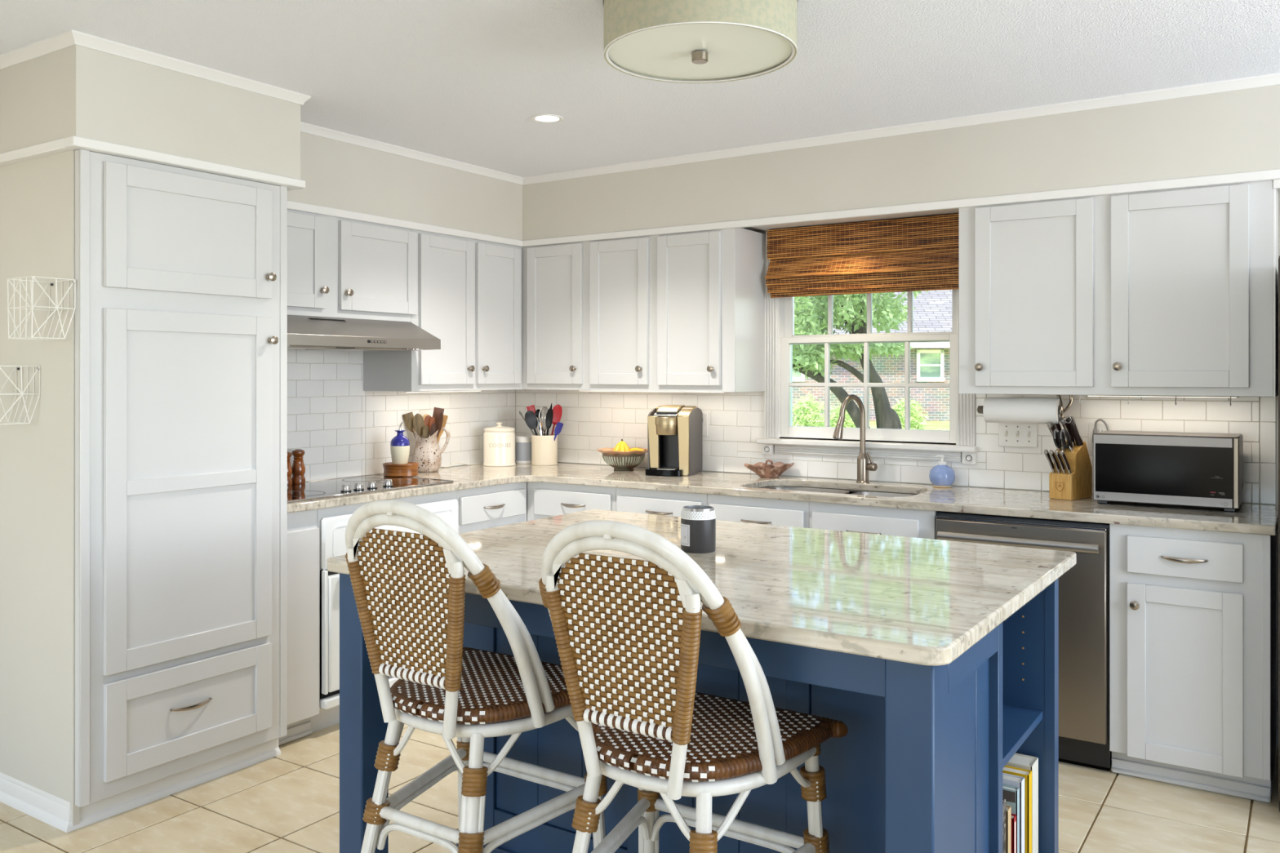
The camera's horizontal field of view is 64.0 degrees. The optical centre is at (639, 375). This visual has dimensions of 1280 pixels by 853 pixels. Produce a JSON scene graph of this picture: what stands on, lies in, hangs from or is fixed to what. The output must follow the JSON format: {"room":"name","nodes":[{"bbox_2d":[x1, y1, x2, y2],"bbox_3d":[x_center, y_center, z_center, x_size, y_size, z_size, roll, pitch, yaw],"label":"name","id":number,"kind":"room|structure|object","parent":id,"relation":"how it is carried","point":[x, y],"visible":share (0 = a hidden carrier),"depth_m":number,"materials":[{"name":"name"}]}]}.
{"room":"kitchen","nodes":[
{"label":"kitchen","id":0,"kind":"room"},
{"bbox_2d":[0,149,79,826],"bbox_3d":[-1.997,0.345,3.322,0.630,2.100,0.020,0,0,33],"label":"wall","id":1,"kind":"structure","parent":0,"point":[37,195],"depth_m":3.26,"materials":[{"name":"beige paint"}]},
{"bbox_2d":[0,365,40,424],"bbox_3d":[-1.998,0.060,3.235,0.153,0.183,0.128,0,0,33],"label":"wire basket","id":2,"kind":"object","parent":1,"relation":"attached to","point":[15,393],"visible":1,"depth_m":3.24,"materials":[{"name":"white metal"}]},
{"bbox_2d":[7,275,75,339],"bbox_3d":[-1.823,-0.203,3.120,0.153,0.183,0.128,0,0,33],"label":"wire basket","id":3,"kind":"object","parent":1,"relation":"attached to","point":[20,280],"visible":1,"depth_m":3.10,"materials":[{"name":"white metal"}]},
{"bbox_2d":[0,737,280,832],"bbox_3d":[-1.799,1.347,3.620,0.633,0.095,0.775,0,0,33],"label":"baseboard","id":4,"kind":"structure","parent":1,"relation":"attached to","point":[55,811],"depth_m":3.33,"materials":[{"name":"white wood"}]},
{"bbox_2d":[287,349,515,481],"bbox_3d":[-2.687,0.180,2.981,0.154,2.430,6.950,0,0,33],"label":"wall","id":5,"kind":"structure","parent":0,"point":[323,392],"depth_m":4.87,"materials":[{"name":"white tile"}]},
{"bbox_2d":[287,208,417,322],"bbox_3d":[-1.423,-0.466,4.418,0.378,0.438,0.957,0,0,33],"label":"upper cabinet","id":6,"kind":"object","parent":5,"relation":"attached to","point":[337,267],"visible":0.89,"depth_m":4.39,"materials":[{"name":"white wood"}]},
{"bbox_2d":[287,315,440,351],"bbox_3d":[-1.368,-0.179,4.388,0.499,0.134,0.941,0,0,33],"label":"range hood","id":7,"kind":"object","parent":6,"relation":"attached to","point":[304,332],"visible":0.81,"depth_m":4.31,"materials":[{"name":"silver metal"}]},
{"bbox_2d":[287,200,522,246],"bbox_3d":[-1.092,-0.692,4.656,0.022,0.034,1.703,0,0,33],"label":"trim","id":8,"kind":"structure","parent":6,"relation":"attached to","point":[295,206],"depth_m":4.63,"materials":[{"name":"white wood"}]},
{"bbox_2d":[363,229,522,391],"bbox_3d":[-0.862,-0.306,5.268,0.378,0.758,1.119,0,0,33],"label":"upper cabinet","id":9,"kind":"object","parent":5,"relation":"attached to","point":[469,291],"visible":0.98,"depth_m":4.99,"materials":[{"name":"white wood"}]},
{"bbox_2d":[404,390,482,392],"bbox_3d":[-0.972,0.077,5.102,0.036,0.007,0.520,0,0,33],"label":"light","id":10,"kind":"object","parent":9,"relation":"attached to","point":[461,390],"visible":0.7,"depth_m":5.05,"materials":[{"name":"white plastic"}]},
{"bbox_2d":[0,0,1279,177],"bbox_3d":[0.169,-1.085,1.186,6.900,0.100,7.100,0,0,33],"label":"ceiling","id":11,"kind":"structure","parent":0,"point":[464,81],"depth_m":3.39,"materials":[{"name":"white paint"}]},
{"bbox_2d":[530,114,563,123],"bbox_3d":[-0.372,-1.032,4.112,0.130,0.004,0.130,0,0,33],"label":"recessed light","id":12,"kind":"object","parent":11,"relation":"in","point":[545,118],"visible":1,"depth_m":4.11,"materials":[{"name":"white plastic"}]},
{"bbox_2d":[603,0,797,83],"bbox_3d":[0.164,-0.949,2.813,0.532,0.172,0.532,0,0,33],"label":"ceiling lamp","id":13,"kind":"object","parent":11,"relation":"attached to","point":[668,41],"visible":1,"depth_m":2.71,"materials":[{"name":"fabric"}]},
{"bbox_2d":[608,23,792,79],"bbox_3d":[0.164,-0.878,2.813,0.508,0.032,0.508,0,0,33],"label":"diffuser","id":14,"kind":"object","parent":13,"relation":"attached to","point":[642,51],"depth_m":2.79,"materials":[{"name":"white glass"}]},
{"bbox_2d":[0,723,1279,852],"bbox_3d":[0.272,1.455,1.225,7.030,0.120,7.293,0,0,33],"label":"floor","id":15,"kind":"structure","parent":0,"point":[288,802],"depth_m":3.25,"materials":[{"name":"beige tile"}]},
{"bbox_2d":[75,148,287,807],"bbox_3d":[-1.746,0.351,3.603,0.680,2.088,0.755,0,0,33],"label":"pantry cabinet","id":16,"kind":"object","parent":15,"relation":"on","point":[181,273],"visible":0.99,"depth_m":3.38,"materials":[{"name":"white wood"}]},
{"bbox_2d":[0,135,305,191],"bbox_3d":[-1.759,-0.708,3.624,0.695,0.030,0.849,0,0,33],"label":"trim","id":17,"kind":"structure","parent":16,"relation":"attached to","point":[75,143],"depth_m":3.30,"materials":[{"name":"white wood"}]},
{"bbox_2d":[278,509,319,746],"bbox_3d":[-1.535,0.954,4.036,0.595,0.882,0.196,0,0,33],"label":"base cabinet","id":18,"kind":"object","parent":15,"relation":"on","point":[303,531],"visible":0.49,"depth_m":3.89,"materials":[{"name":"white wood"}]},
{"bbox_2d":[310,490,457,732],"bbox_3d":[-1.237,0.954,4.419,0.631,0.882,0.770,0,0,33],"label":"oven","id":19,"kind":"object","parent":15,"relation":"on","point":[332,522],"visible":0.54,"depth_m":4.00,"materials":[{"name":"white metal"}]},
{"bbox_2d":[345,499,607,852],"bbox_3d":[-0.396,0.833,2.415,0.534,1.130,0.522,0,0,33],"label":"counter stool","id":20,"kind":"object","parent":15,"relation":"on","point":[409,590],"visible":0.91,"depth_m":2.27,"materials":[{"name":"white wicker"}]},
{"bbox_2d":[457,482,526,533],"bbox_3d":[-0.909,0.954,4.957,0.626,0.882,0.488,0,0,33],"label":"drawer","id":21,"kind":"object","parent":15,"relation":"on","point":[497,505],"visible":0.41,"depth_m":4.79,"materials":[{"name":"white wood"}]},
{"bbox_2d":[527,481,615,520],"bbox_3d":[-0.184,0.954,5.098,0.528,0.882,0.640,0,0,33],"label":"drawer","id":22,"kind":"object","parent":15,"relation":"on","point":[544,500],"visible":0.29,"depth_m":4.87,"materials":[{"name":"white wood"}]},
{"bbox_2d":[615,487,707,516],"bbox_3d":[0.239,0.954,4.818,0.485,0.882,0.640,0,0,33],"label":"drawer","id":23,"kind":"object","parent":15,"relation":"on","point":[627,500],"visible":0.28,"depth_m":4.59,"materials":[{"name":"white wood"}]},
{"bbox_2d":[538,520,848,852],"bbox_3d":[0.082,0.833,2.099,0.534,1.130,0.522,0,0,33],"label":"counter stool","id":24,"kind":"object","parent":15,"relation":"on","point":[627,634],"visible":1,"depth_m":1.95,"materials":[{"name":"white wicker"}]},
{"bbox_2d":[339,573,1058,852],"bbox_3d":[0.171,0.954,2.738,1.589,0.877,1.113,0,0,33],"label":"kitchen island","id":25,"kind":"object","parent":15,"relation":"on","point":[925,750],"visible":0.25,"depth_m":2.33,"materials":[{"name":"blue paint"}]},
{"bbox_2d":[326,509,1075,666],"bbox_3d":[0.181,0.498,2.745,1.638,0.034,1.200,0,0,33],"label":"island countertop","id":26,"kind":"structure","parent":25,"relation":"on","point":[917,601],"depth_m":2.42,"materials":[{"name":"stone"}]},
{"bbox_2d":[680,505,715,553],"bbox_3d":[0.160,0.421,2.815,0.096,0.119,0.097,0,0,33],"label":"candle jar","id":27,"kind":"object","parent":26,"relation":"on","point":[698,522],"visible":0.98,"depth_m":2.77,"materials":[{"name":"grey glass"}]},
{"bbox_2d":[1002,798,1005,852],"bbox_3d":[0.785,1.150,2.483,0.190,0.274,0.040,0,0,33],"label":"book","id":28,"kind":"object","parent":25,"relation":"on","point":[1003,799],"visible":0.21,"depth_m":2.44,"materials":[{"name":"beige paper"}]},
{"bbox_2d":[1005,804,1011,852],"bbox_3d":[0.816,1.166,2.518,0.180,0.242,0.036,0,0,33],"label":"book","id":29,"kind":"object","parent":25,"relation":"on","point":[1008,808],"visible":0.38,"depth_m":2.46,"materials":[{"name":"brown paper"}]},
{"bbox_2d":[1002,784,1019,852],"bbox_3d":[0.850,1.154,2.580,0.200,0.266,0.026,0,0,33],"label":"book","id":30,"kind":"object","parent":25,"relation":"on","point":[1011,793],"visible":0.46,"depth_m":2.52,"materials":[{"name":"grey paper"}]},
{"bbox_2d":[1002,773,1025,852],"bbox_3d":[0.868,1.147,2.611,0.210,0.278,0.040,0,0,33],"label":"book","id":31,"kind":"object","parent":25,"relation":"on","point":[1007,780],"visible":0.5,"depth_m":2.56,"materials":[{"name":"white paper"}]},
{"bbox_2d":[1011,813,1016,852],"bbox_3d":[0.845,1.182,2.545,0.171,0.210,0.029,0,0,33],"label":"book","id":32,"kind":"object","parent":25,"relation":"on","point":[1013,815],"visible":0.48,"depth_m":2.49,"materials":[{"name":"red paper"}]},
{"bbox_2d":[1002,765,1031,852],"bbox_3d":[0.900,1.149,2.663,0.220,0.276,0.040,0,0,33],"label":"book","id":33,"kind":"object","parent":25,"relation":"on","point":[1027,774],"visible":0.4,"depth_m":2.60,"materials":[{"name":"yellow paper"}]},
{"bbox_2d":[1005,753,1038,852],"bbox_3d":[0.933,1.145,2.716,0.220,0.284,0.077,0,0,33],"label":"book","id":34,"kind":"object","parent":25,"relation":"on","point":[1019,761],"visible":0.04,"depth_m":2.66,"materials":[{"name":"beige paper"}]},
{"bbox_2d":[1002,704,1042,768],"bbox_3d":[0.795,0.895,2.560,0.292,0.020,0.525,0,0,33],"label":"shelf","id":35,"kind":"object","parent":25,"relation":"attached to","point":[1019,721],"depth_m":2.60,"materials":[{"name":"blue paint"}]},
{"bbox_2d":[707,494,808,528],"bbox_3d":[0.642,0.954,4.553,0.478,0.882,0.640,0,0,33],"label":"drawer","id":36,"kind":"object","parent":15,"relation":"on","point":[795,513],"visible":0.23,"depth_m":4.30,"materials":[{"name":"white wood"}]},
{"bbox_2d":[808,502,936,539],"bbox_3d":[1.058,0.954,4.278,0.518,0.882,0.640,0,0,33],"label":"base cabinet","id":37,"kind":"object","parent":15,"relation":"on","point":[906,522],"visible":0.15,"depth_m":4.03,"materials":[{"name":"white wood"}]},
{"bbox_2d":[935,511,1111,771],"bbox_3d":[1.521,0.959,3.952,0.608,0.872,0.654,0,0,33],"label":"dishwasher","id":38,"kind":"object","parent":15,"relation":"on","point":[1084,588],"visible":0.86,"depth_m":3.62,"materials":[{"name":"silver metal"}]},
{"bbox_2d":[1109,524,1275,803],"bbox_3d":[1.987,0.954,3.665,0.479,0.882,0.640,0,0,33],"label":"base cabinet","id":39,"kind":"object","parent":15,"relation":"on","point":[1193,612],"visible":0.98,"depth_m":3.43,"materials":[{"name":"white wood"}]},
{"bbox_2d":[287,460,1278,535],"bbox_3d":[0.269,0.497,3.956,3.697,0.032,2.049,0,0,33],"label":"countertop","id":40,"kind":"structure","parent":39,"relation":"on","point":[1249,518],"depth_m":4.14,"materials":[{"name":"stone"}]},
{"bbox_2d":[287,474,453,502],"bbox_3d":[-1.311,0.463,4.379,0.528,0.034,0.920,0,0,33],"label":"cooktop","id":41,"kind":"object","parent":40,"relation":"in","point":[340,486],"visible":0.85,"depth_m":4.37,"materials":[{"name":"black glass"}]},
{"bbox_2d":[287,451,292,485],"bbox_3d":[-1.541,0.401,4.445,0.060,0.147,0.060,0,0,33],"label":"pepper mill","id":42,"kind":"object","parent":41,"relation":"on","point":[289,454],"visible":0.39,"depth_m":4.43,"materials":[{"name":"brown wood"}]},
{"bbox_2d":[291,448,305,484],"bbox_3d":[-1.503,0.398,4.502,0.060,0.152,0.060,0,0,33],"label":"pepper mill","id":43,"kind":"object","parent":41,"relation":"on","point":[298,467],"visible":0.96,"depth_m":4.48,"materials":[{"name":"brown wood"}]},
{"bbox_2d":[382,462,418,476],"bbox_3d":[-1.133,0.444,4.849,0.172,0.060,0.124,0,0,2],"label":"wooden trivet","id":44,"kind":"object","parent":40,"relation":"on","point":[411,468],"visible":0.92,"depth_m":4.80,"materials":[{"name":"brown wood"}]},
{"bbox_2d":[390,422,409,464],"bbox_3d":[-1.136,0.318,4.849,0.090,0.198,0.090,0,0,33],"label":"oil bottle","id":45,"kind":"object","parent":44,"relation":"on","point":[399,444],"visible":1,"depth_m":4.82,"materials":[{"name":"beige ceramic"}]},
{"bbox_2d":[412,426,449,472],"bbox_3d":[-1.056,0.368,5.135,0.165,0.224,0.142,0,0,-35],"label":"pitcher","id":46,"kind":"object","parent":40,"relation":"on","point":[427,452],"visible":0.94,"depth_m":5.08,"materials":[{"name":"ceramic"}]},
{"bbox_2d":[402,411,415,439],"bbox_3d":[-1.127,0.321,5.123,0.122,0.282,0.014,0,0,-8],"label":"wooden turner","id":47,"kind":"object","parent":46,"relation":"in","point":[408,418],"visible":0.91,"depth_m":5.12,"materials":[{"name":"brown wood"}]},
{"bbox_2d":[413,413,424,437],"bbox_3d":[-1.100,0.325,5.114,0.066,0.273,0.014,0,0,-13],"label":"wooden spoon","id":48,"kind":"object","parent":46,"relation":"in","point":[418,420],"visible":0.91,"depth_m":5.11,"materials":[{"name":"wood"}]},
{"bbox_2d":[432,407,444,424],"bbox_3d":[-1.025,0.309,5.147,0.082,0.303,0.012,0,0,-12],"label":"wooden spatula","id":49,"kind":"object","parent":46,"relation":"in","point":[437,411],"visible":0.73,"depth_m":5.14,"materials":[{"name":"brown wood"}]},
{"bbox_2d":[435,412,443,436],"bbox_3d":[-1.020,0.323,5.115,0.079,0.278,0.021,0,0,7],"label":"wooden spoon","id":50,"kind":"object","parent":46,"relation":"in","point":[439,422],"visible":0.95,"depth_m":5.11,"materials":[{"name":"brown wood"}]},
{"bbox_2d":[437,414,448,444],"bbox_3d":[-1.009,0.328,5.123,0.094,0.266,0.012,0,0,1],"label":"wooden spatula","id":51,"kind":"object","parent":46,"relation":"in","point":[445,417],"visible":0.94,"depth_m":5.12,"materials":[{"name":"brown wood"}]},
{"bbox_2d":[483,422,515,466],"bbox_3d":[-0.755,0.364,5.496,0.176,0.232,0.176,0,0,33],"label":"cookie jar","id":52,"kind":"object","parent":40,"relation":"on","point":[499,441],"visible":1,"depth_m":5.42,"materials":[{"name":"beige ceramic"}]},
{"bbox_2d":[515,435,531,463],"bbox_3d":[-0.636,0.406,5.612,0.088,0.148,0.088,0,0,33],"label":"smart speaker","id":53,"kind":"object","parent":40,"relation":"on","point":[523,443],"visible":0.93,"depth_m":5.57},
{"bbox_2d":[515,442,531,461],"bbox_3d":[-0.636,0.414,5.612,0.087,0.103,0.087,0,0,33],"label":"grille","id":54,"kind":"object","parent":53,"relation":"attached to","point":[523,450],"depth_m":5.57,"materials":[{"name":"metal"}]},
{"bbox_2d":[531,434,557,465],"bbox_3d":[-0.517,0.400,5.539,0.145,0.160,0.145,0,0,33],"label":"utensil crock","id":55,"kind":"object","parent":40,"relation":"on","point":[544,448],"visible":0.93,"depth_m":5.48,"materials":[{"name":"beige ceramic"}]},
{"bbox_2d":[524,410,537,435],"bbox_3d":[-0.562,0.325,5.508,0.121,0.274,0.021,0,0,-16],"label":"serving spoon","id":56,"kind":"object","parent":55,"relation":"in","point":[531,419],"visible":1,"depth_m":5.50,"materials":[{"name":"black plastic"}]},
{"bbox_2d":[545,408,553,435],"bbox_3d":[-0.495,0.316,5.505,0.055,0.289,0.028,0,0,9],"label":"slotted spoon","id":57,"kind":"object","parent":55,"relation":"in","point":[548,420],"visible":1,"depth_m":5.50,"materials":[{"name":"black plastic"}]},
{"bbox_2d":[551,404,562,435],"bbox_3d":[-0.465,0.307,5.534,0.088,0.308,0.026,0,0,-6],"label":"spoon","id":58,"kind":"object","parent":55,"relation":"in","point":[557,410],"visible":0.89,"depth_m":5.53,"materials":[{"name":"red plastic"}]},
{"bbox_2d":[554,422,563,440],"bbox_3d":[-0.462,0.355,5.498,0.102,0.214,0.021,0,0,13],"label":"spatula","id":59,"kind":"object","parent":55,"relation":"in","point":[559,425],"visible":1,"depth_m":5.49,"materials":[{"name":"blue plastic"}]},
{"bbox_2d":[596,447,647,471],"bbox_3d":[-0.083,0.427,5.220,0.275,0.106,0.275,0,0,33],"label":"fruit bowl","id":60,"kind":"object","parent":40,"relation":"on","point":[619,460],"visible":0.95,"depth_m":5.14,"materials":[{"name":"ceramic"}]},
{"bbox_2d":[613,439,630,451],"bbox_3d":[-0.091,0.384,5.195,0.094,0.122,0.073,0,0,33],"label":"banana bunch","id":61,"kind":"object","parent":60,"relation":"in","point":[621,446],"visible":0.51,"depth_m":5.19,"materials":[{"name":"yellow"}]},
{"bbox_2d":[645,404,702,476],"bbox_3d":[0.166,0.313,5.028,0.210,0.335,0.300,0,0,19],"label":"coffee maker","id":62,"kind":"object","parent":40,"relation":"on","point":[674,432],"visible":1,"depth_m":4.95,"materials":[{"name":"gold metal"}]},
{"bbox_2d":[645,466,682,476],"bbox_3d":[0.128,0.464,4.950,0.184,0.034,0.138,0,0,33],"label":"drip tray","id":63,"kind":"object","parent":62,"relation":"on","point":[651,471],"depth_m":4.90,"materials":[{"name":"black plastic"}]},
{"bbox_2d":[743,459,794,478],"bbox_3d":[0.611,0.440,4.840,0.236,0.082,0.133,0,0,2],"label":"dish","id":64,"kind":"object","parent":40,"relation":"on","point":[762,469],"visible":1,"depth_m":4.80,"materials":[{"name":"ceramic"}]},
{"bbox_2d":[761,486,915,497],"bbox_3d":[0.837,0.609,4.411,0.802,0.190,0.450,0,0,33],"label":"sink","id":65,"kind":"object","parent":40,"relation":"in","point":[790,488],"visible":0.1,"depth_m":4.61,"materials":[{"name":"silver metal"}]},
{"bbox_2d":[832,394,877,483],"bbox_3d":[0.954,0.282,4.549,0.201,0.397,0.099,0,0,-34],"label":"faucet","id":66,"kind":"object","parent":40,"relation":"on","point":[863,465],"visible":1,"depth_m":4.58,"materials":[{"name":"silver metal"}]},
{"bbox_2d":[928,455,955,488],"bbox_3d":[1.304,0.412,4.420,0.110,0.136,0.110,0,0,33],"label":"soap dispenser","id":67,"kind":"object","parent":40,"relation":"on","point":[941,475],"visible":1,"depth_m":4.38,"materials":[{"name":"blue plastic"}]},
{"bbox_2d":[1048,440,1092,500],"bbox_3d":[1.692,0.369,4.023,0.174,0.222,0.090,0,0,-41],"label":"knife block","id":68,"kind":"object","parent":40,"relation":"on","point":[1077,485],"visible":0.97,"depth_m":3.98,"materials":[{"name":"brown wood"}]},
{"bbox_2d":[1044,449,1055,472],"bbox_3d":[1.603,0.336,4.005,0.046,0.095,0.017,0,0,0],"label":"knife","id":69,"kind":"object","parent":68,"relation":"on","point":[1046,451],"visible":1,"depth_m":4.00,"materials":[{"name":"silver metal"}]},
{"bbox_2d":[1047,422,1061,450],"bbox_3d":[1.632,0.240,4.035,0.058,0.118,0.026,0,0,-1],"label":"knife","id":70,"kind":"object","parent":68,"relation":"in","point":[1051,426],"visible":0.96,"depth_m":4.03,"materials":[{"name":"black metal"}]},
{"bbox_2d":[1048,449,1060,473],"bbox_3d":[1.617,0.336,3.989,0.046,0.095,0.017,0,0,0],"label":"knife","id":71,"kind":"object","parent":68,"relation":"on","point":[1051,452],"visible":1,"depth_m":3.98,"materials":[{"name":"silver metal"}]},
{"bbox_2d":[1054,449,1066,473],"bbox_3d":[1.631,0.336,3.973,0.046,0.095,0.017,0,0,0],"label":"knife","id":72,"kind":"object","parent":68,"relation":"in","point":[1056,452],"visible":1,"depth_m":3.97,"materials":[{"name":"silver metal"}]},
{"bbox_2d":[1053,429,1070,451],"bbox_3d":[1.647,0.257,3.997,0.046,0.098,0.065,0,0,-41],"label":"scissors","id":73,"kind":"object","parent":68,"relation":"in","point":[1060,435],"visible":1,"depth_m":3.99,"materials":[{"name":"black plastic"}]},
{"bbox_2d":[1059,450,1071,474],"bbox_3d":[1.645,0.336,3.956,0.046,0.095,0.017,0,0,0],"label":"knife","id":74,"kind":"object","parent":68,"relation":"on","point":[1061,452],"visible":1,"depth_m":3.95,"materials":[{"name":"silver metal"}]},
{"bbox_2d":[1061,417,1075,446],"bbox_3d":[1.680,0.225,4.018,0.058,0.118,0.025,0,0,-1],"label":"knife","id":75,"kind":"object","parent":68,"relation":"in","point":[1066,426],"visible":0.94,"depth_m":4.01,"materials":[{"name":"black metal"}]},
{"bbox_2d":[1064,416,1083,445],"bbox_3d":[1.698,0.217,4.006,0.073,0.119,0.034,0,0,-7],"label":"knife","id":76,"kind":"object","parent":68,"relation":"in","point":[1070,420],"visible":1,"depth_m":4.00,"materials":[{"name":"black"}]},
{"bbox_2d":[1093,430,1242,511],"bbox_3d":[1.972,0.349,3.825,0.474,0.264,0.285,0,0,33],"label":"microwave oven","id":77,"kind":"object","parent":40,"relation":"on","point":[1193,469],"visible":1,"depth_m":3.70,"materials":[{"name":"silver metal"}]},
{"bbox_2d":[1278,256,1279,812],"bbox_3d":[2.526,0.507,3.176,0.909,1.775,0.782,0,0,33],"label":"refrigerator","id":78,"kind":"object","parent":15,"relation":"on","point":[1279,256],"visible":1,"depth_m":3.16,"materials":[{"name":"grey metal"}]},
{"bbox_2d":[0,44,1279,239],"bbox_3d":[1.260,-0.870,2.839,6.600,0.330,2.838,0,0,33],"label":"soffit","id":79,"kind":"structure","parent":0,"point":[1237,131],"depth_m":4.00,"materials":[{"name":"beige paint"}]},
{"bbox_2d":[0,29,1279,185],"bbox_3d":[1.161,-1.018,2.689,6.600,0.034,2.529,0,0,33],"label":"trim","id":80,"kind":"structure","parent":79,"relation":"attached to","point":[71,37],"depth_m":3.92,"materials":[{"name":"white wood"}]},
{"bbox_2d":[751,208,959,231],"bbox_3d":[0.952,-0.702,4.549,1.017,0.005,0.322,0,0,33],"label":"trim","id":81,"kind":"structure","parent":79,"relation":"attached to","point":[765,228],"depth_m":4.58,"materials":[{"name":"white wood"}]},
{"bbox_2d":[520,168,1279,247],"bbox_3d":[1.995,-0.692,3.652,6.270,0.034,0.022,0,0,33],"label":"trim","id":82,"kind":"structure","parent":79,"relation":"attached to","point":[1268,175],"depth_m":4.15,"materials":[{"name":"white wood"}]},
{"bbox_2d":[515,188,1279,751],"bbox_3d":[2.079,0.180,4.080,6.900,2.430,0.144,0,0,33],"label":"wall","id":83,"kind":"structure","parent":0,"point":[1193,409],"depth_m":4.53,"materials":[{"name":"white tile"}]},
{"bbox_2d":[522,241,590,390],"bbox_3d":[-0.359,-0.306,5.379,0.437,0.758,0.378,0,0,33],"label":"upper cabinet","id":84,"kind":"object","parent":83,"relation":"attached to","point":[556,277],"visible":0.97,"depth_m":5.25,"materials":[{"name":"white wood"}]},
{"bbox_2d":[589,227,765,391],"bbox_3d":[0.168,-0.305,5.032,0.823,0.761,0.378,0,0,33],"label":"upper cabinet","id":85,"kind":"object","parent":83,"relation":"attached to","point":[683,312],"visible":1,"depth_m":4.87,"materials":[{"name":"white wood"}]},
{"bbox_2d":[702,413,707,435],"bbox_3d":[0.309,0.245,5.153,0.072,0.116,0.009,0,0,33],"label":"wall outlet","id":86,"kind":"object","parent":83,"relation":"attached to","point":[704,415],"visible":0.58,"depth_m":5.14,"materials":[{"name":"white plastic"}]},
{"bbox_2d":[287,362,1275,505],"bbox_3d":[0.260,0.108,3.966,3.691,0.746,2.061,0,0,33],"label":"backsplash","id":87,"kind":"structure","parent":83,"relation":"attached to","point":[515,406],"depth_m":4.78,"materials":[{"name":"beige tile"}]},
{"bbox_2d":[755,244,978,464],"bbox_3d":[1.053,-0.131,4.738,1.042,1.028,0.218,0,0,33],"label":"window","id":88,"kind":"structure","parent":83,"relation":"in","point":[780,337],"depth_m":4.72,"materials":[{"name":"white wood"}]},
{"bbox_2d":[764,213,959,297],"bbox_3d":[0.992,-0.535,4.638,0.919,0.326,0.083,0,0,33],"label":"bamboo shade","id":89,"kind":"object","parent":88,"relation":"attached to","point":[919,253],"visible":1,"depth_m":4.61,"materials":[{"name":"brown wood"}]},
{"bbox_2d":[998,422,1037,447],"bbox_3d":[1.586,0.245,4.303,0.158,0.110,0.020,0,0,33],"label":"switch plate","id":90,"kind":"object","parent":83,"relation":"attached to","point":[1010,434],"visible":0.97,"depth_m":4.30,"materials":[{"name":"white plastic"}]},
{"bbox_2d":[1088,422,1112,451],"bbox_3d":[1.858,0.250,4.130,0.090,0.116,0.009,0,0,33],"label":"wall outlet","id":91,"kind":"object","parent":83,"relation":"attached to","point":[1100,427],"visible":0.31,"depth_m":4.14,"materials":[{"name":"white plastic"}]},
{"bbox_2d":[1092,418,1109,442],"bbox_3d":[1.847,0.235,4.104,0.028,0.124,0.075,0,0,-31],"label":"power cord","id":92,"kind":"object","parent":91,"relation":"attached to","point":[1095,429],"visible":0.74,"depth_m":4.11,"materials":[{"name":"grey plastic"}]},
{"bbox_2d":[959,180,1273,396],"bbox_3d":[1.812,-0.306,3.947,1.079,0.758,0.378,0,0,33],"label":"upper cabinet","id":93,"kind":"object","parent":83,"relation":"attached to","point":[1166,292],"visible":1,"depth_m":3.79,"materials":[{"name":"white wood"}]},
{"bbox_2d":[976,394,1072,417],"bbox_3d":[1.547,0.119,4.126,0.364,0.094,0.065,0,0,33],"label":"paper towel holder","id":94,"kind":"object","parent":93,"relation":"attached to","point":[980,409],"visible":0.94,"depth_m":4.04,"materials":[{"name":"silver metal"}]},
{"bbox_2d":[982,397,1060,423],"bbox_3d":[1.536,0.139,4.118,0.280,0.104,0.103,0,0,33],"label":"paper towel roll","id":95,"kind":"object","parent":94,"relation":"on","point":[995,410],"visible":0.96,"depth_m":4.08,"materials":[{"name":"white paper"}]},
{"bbox_2d":[1084,395,1239,397],"bbox_3d":[1.965,0.077,3.871,0.520,0.007,0.036,0,0,33],"label":"light","id":96,"kind":"object","parent":93,"relation":"attached to","point":[1085,395],"visible":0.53,"depth_m":3.85,"materials":[{"name":"white plastic"}]},
{"bbox_2d":[1273,179,1279,396],"bbox_3d":[2.678,-0.304,3.398,0.970,0.753,0.324,0,0,33],"label":"trim","id":97,"kind":"structure","parent":93,"relation":"attached to","point":[1276,182],"depth_m":3.53,"materials":[{"name":"white wood"}]},
{"label":"outside","id":98,"kind":"structure","parent":0,"visible":0},
{"bbox_2d":[792,421,949,430],"bbox_3d":[15.934,1.635,40.145,130.000,0.520,74.400,0,0,33],"label":"ground","id":99,"kind":"structure","parent":98,"point":[931,425],"depth_m":28.31,"materials":[{"name":"concrete"}]},
{"bbox_2d":[792,391,824,426],"bbox_3d":[4.307,1.127,25.997,1.089,1.507,1.288,0,0,33],"label":"shrub","id":100,"kind":"object","parent":99,"relation":"on","point":[810,416],"visible":0.69,"depth_m":25.79,"materials":[{"name":"green plant"}]},
{"bbox_2d":[822,403,856,427],"bbox_3d":[4.716,1.190,23.593,1.072,1.227,1.018,0,0,-7],"label":"shrub","id":101,"kind":"object","parent":99,"relation":"on","point":[848,423],"visible":0.3,"depth_m":23.41,"materials":[{"name":"green plant"}]},
{"bbox_2d":[792,290,929,429],"bbox_3d":[3.259,-1.065,14.391,4.173,5.478,5.589,0,0,3],"label":"tree","id":102,"kind":"object","parent":99,"relation":"on","point":[808,360],"visible":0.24,"depth_m":13.51,"materials":[{"name":"green plant"}]},
{"bbox_2d":[792,289,951,421],"bbox_3d":[11.000,-1.555,33.960,40.000,6.500,7.080,0,0,0],"label":"house","id":103,"kind":"structure","parent":99,"relation":"on","point":[929,361],"depth_m":31.00,"materials":[{"name":"brick"}]},
{"bbox_2d":[891,397,928,429],"bbox_3d":[6.779,1.213,25.987,1.107,1.442,1.266,0,0,33],"label":"shrub","id":104,"kind":"object","parent":99,"relation":"on","point":[914,416],"visible":0.37,"depth_m":25.81,"materials":[{"name":"green plant"}]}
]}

